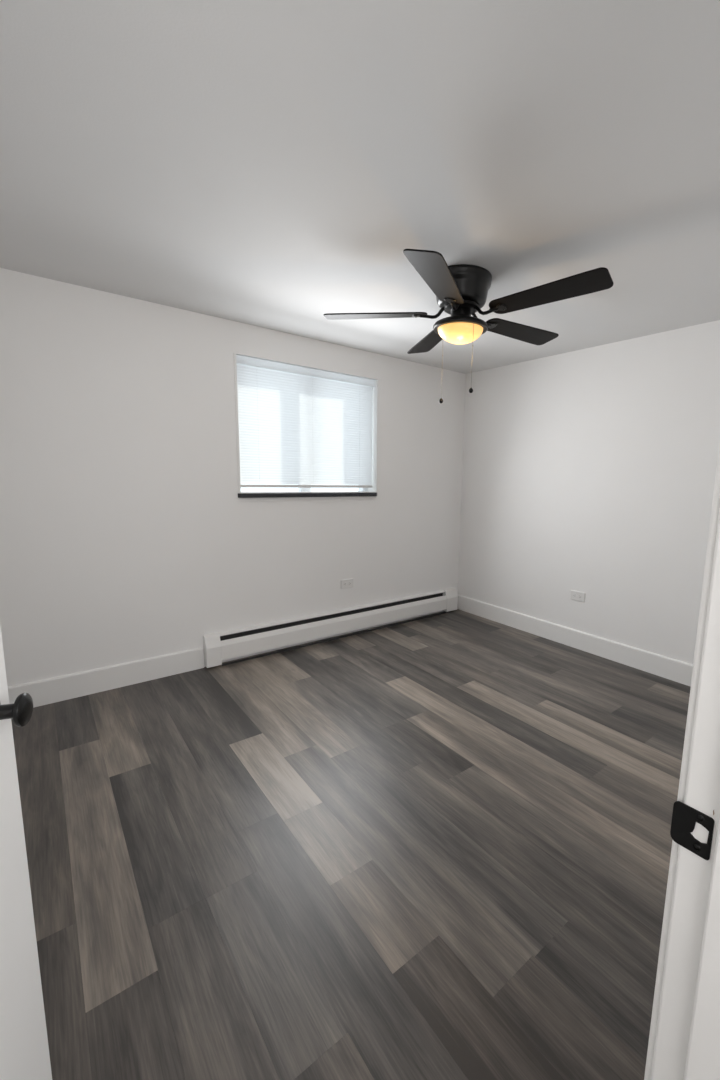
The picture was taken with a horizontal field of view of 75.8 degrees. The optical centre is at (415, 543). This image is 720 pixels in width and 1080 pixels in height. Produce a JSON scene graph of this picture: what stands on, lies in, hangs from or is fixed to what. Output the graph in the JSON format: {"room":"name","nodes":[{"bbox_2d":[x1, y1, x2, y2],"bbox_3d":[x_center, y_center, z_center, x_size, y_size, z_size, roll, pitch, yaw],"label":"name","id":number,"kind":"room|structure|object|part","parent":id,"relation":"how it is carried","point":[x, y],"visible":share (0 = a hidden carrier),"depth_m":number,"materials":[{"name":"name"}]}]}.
{"room":"empty bedroom","nodes":[
{"label":"empty bedroom","id":0,"kind":"room"},
{"bbox_2d":[0,268,465,686],"bbox_3d":[-1.021,-0.339,3.287,3.870,2.200,0.250,-6,11,-39],"label":"wall","id":1,"kind":"structure","parent":0,"point":[127,534],"depth_m":2.72,"materials":[{"name":"paint"}]},
{"bbox_2d":[8,647,203,707],"bbox_3d":[-1.871,0.787,2.587,1.263,0.139,0.015,-6,11,-39],"label":"baseboard","id":2,"kind":"structure","parent":1,"relation":"attached to","point":[74,685],"depth_m":2.65,"materials":[{"name":"paint"}]},
{"bbox_2d":[234,353,378,497],"bbox_3d":[-0.791,-0.807,3.368,1.115,0.905,0.260,-6,11,-39],"label":"window","id":3,"kind":"structure","parent":1,"relation":"in","point":[302,492],"depth_m":3.45,"materials":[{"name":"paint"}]},
{"bbox_2d":[236,355,374,487],"bbox_3d":[-0.751,-0.830,3.316,1.072,0.838,0.044,-6,11,-39],"label":"window blind","id":4,"kind":"object","parent":3,"relation":"attached to","point":[296,428],"visible":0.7,"depth_m":3.28,"materials":[{"name":"fabric"}]},
{"bbox_3d":[-0.767,-0.426,3.381,1.064,0.020,0.026,-6,11,-39],"label":"rail","id":5,"kind":"part","parent":4,"relation":"part of","materials":[{"name":"white plastic"}]},
{"bbox_3d":[-0.800,-0.372,3.428,1.113,0.028,0.250,-6,11,-39],"label":"sill","id":6,"kind":"part","parent":3,"relation":"part of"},
{"bbox_2d":[341,579,353,588],"bbox_3d":[-0.542,0.315,3.630,0.116,0.072,0.008,-6,11,-39],"label":"wall outlet","id":7,"kind":"object","parent":1,"relation":"attached to","point":[348,583],"visible":1,"depth_m":3.63,"materials":[{"name":"white plastic"}]},
{"bbox_2d":[11,609,690,1079],"bbox_3d":[-0.104,1.116,1.471,4.986,0.100,4.550,-6,11,-39],"label":"floor","id":8,"kind":"structure","parent":0,"point":[438,847],"depth_m":1.52,"materials":[{"name":"plastic"}]},
{"bbox_2d":[203,587,457,667],"bbox_3d":[-0.491,0.616,3.685,2.271,0.220,0.065,-6,11,-39],"label":"baseboard heater","id":9,"kind":"object","parent":8,"relation":"on","point":[218,647],"visible":1,"depth_m":3.46,"materials":[{"name":"white metal"}]},
{"bbox_3d":[-0.519,0.603,3.680,2.034,0.187,0.033,-6,11,-39],"label":"panel","id":10,"kind":"part","parent":9,"relation":"part of","materials":[{"name":"white metal"}]},
{"bbox_2d":[0,0,719,373],"bbox_3d":[-0.005,-1.172,1.168,4.870,0.120,4.550,-6,11,-39],"label":"ceiling","id":11,"kind":"structure","parent":0,"point":[269,164],"depth_m":1.35,"materials":[{"name":"paint"}]},
{"bbox_2d":[324,249,613,402],"bbox_3d":[0.253,-0.975,2.204,1.233,0.563,1.287,-6,11,-39],"label":"ceiling fan","id":12,"kind":"object","parent":11,"relation":"hanging from","point":[460,290],"visible":1,"depth_m":2.05,"materials":[{"name":"black metal"}]},
{"bbox_3d":[-0.187,-1.085,2.175,0.484,0.006,0.143,-1,18,0],"label":"blade","id":13,"kind":"part","parent":12,"relation":"part of","materials":[{"name":"black wood"}]},
{"bbox_3d":[0.087,-1.138,2.559,0.143,0.006,0.494,-13,10,-17],"label":"blade","id":14,"kind":"part","parent":12,"relation":"part of","materials":[{"name":"black wood"}]},
{"bbox_3d":[0.091,-1.033,1.793,0.143,0.006,0.494,15,12,15],"label":"blade","id":15,"kind":"part","parent":12,"relation":"part of","materials":[{"name":"black wood"}]},
{"bbox_3d":[0.212,-0.994,2.190,0.215,0.066,0.215,-6,11,-39],"label":"lamp shade","id":16,"kind":"part","parent":12,"relation":"part of","materials":[{"name":"beige glass"}]},
{"bbox_3d":[0.547,-1.115,2.409,0.494,0.006,0.143,-5,0,-35],"label":"blade","id":17,"kind":"part","parent":12,"relation":"part of","materials":[{"name":"black wood"}]},
{"bbox_3d":[0.553,-1.056,1.936,0.514,0.006,0.143,4,-2,36],"label":"blade","id":18,"kind":"part","parent":12,"relation":"part of","materials":[{"name":"black wood"}]},
{"bbox_2d":[458,320,719,664],"bbox_3d":[1.454,-0.271,3.226,0.150,2.200,3.022,-6,11,-39],"label":"wall","id":19,"kind":"structure","parent":0,"point":[591,471],"depth_m":3.26,"materials":[{"name":"paint"}]},
{"bbox_2d":[457,595,692,686],"bbox_3d":[1.330,0.748,3.368,0.015,0.139,2.906,-6,11,-39],"label":"baseboard","id":20,"kind":"structure","parent":19,"relation":"attached to","point":[678,671],"depth_m":3.42,"materials":[{"name":"paint"}]},
{"bbox_2d":[570,590,584,601],"bbox_3d":[1.224,0.394,3.461,0.008,0.072,0.116,-6,11,-39],"label":"wall outlet","id":21,"kind":"object","parent":19,"relation":"attached to","point":[575,595],"visible":1,"depth_m":3.46,"materials":[{"name":"white plastic"}]},
{"bbox_3d":[0.940,0.058,0.934,3.600,2.200,0.115,-6,11,-39],"label":"wall","id":22,"kind":"structure","parent":0,"visible":0},
{"bbox_2d":[0,625,51,1079],"bbox_3d":[-0.535,0.191,0.326,0.141,2.023,0.865,-2,9,-20],"label":"door","id":23,"kind":"structure","parent":22,"relation":"in","point":[24,1048],"depth_m":0.75,"materials":[{"name":"paint"}]},
{"bbox_2d":[644,444,719,1079],"bbox_3d":[-0.007,0.188,0.164,1.022,2.125,0.124,-6,11,-39],"label":"door frame","id":24,"kind":"structure","parent":22,"relation":"attached to","point":[684,1036],"depth_m":0.49,"materials":[{"name":"paint"}]},
{"bbox_2d":[670,801,714,859],"bbox_3d":[0.300,0.311,0.499,0.003,0.050,0.040,-5,11,-38],"label":"strike plate","id":25,"kind":"object","parent":24,"relation":"attached to","point":[685,817],"visible":1,"depth_m":0.50,"materials":[{"name":"black metal"}]}
]}

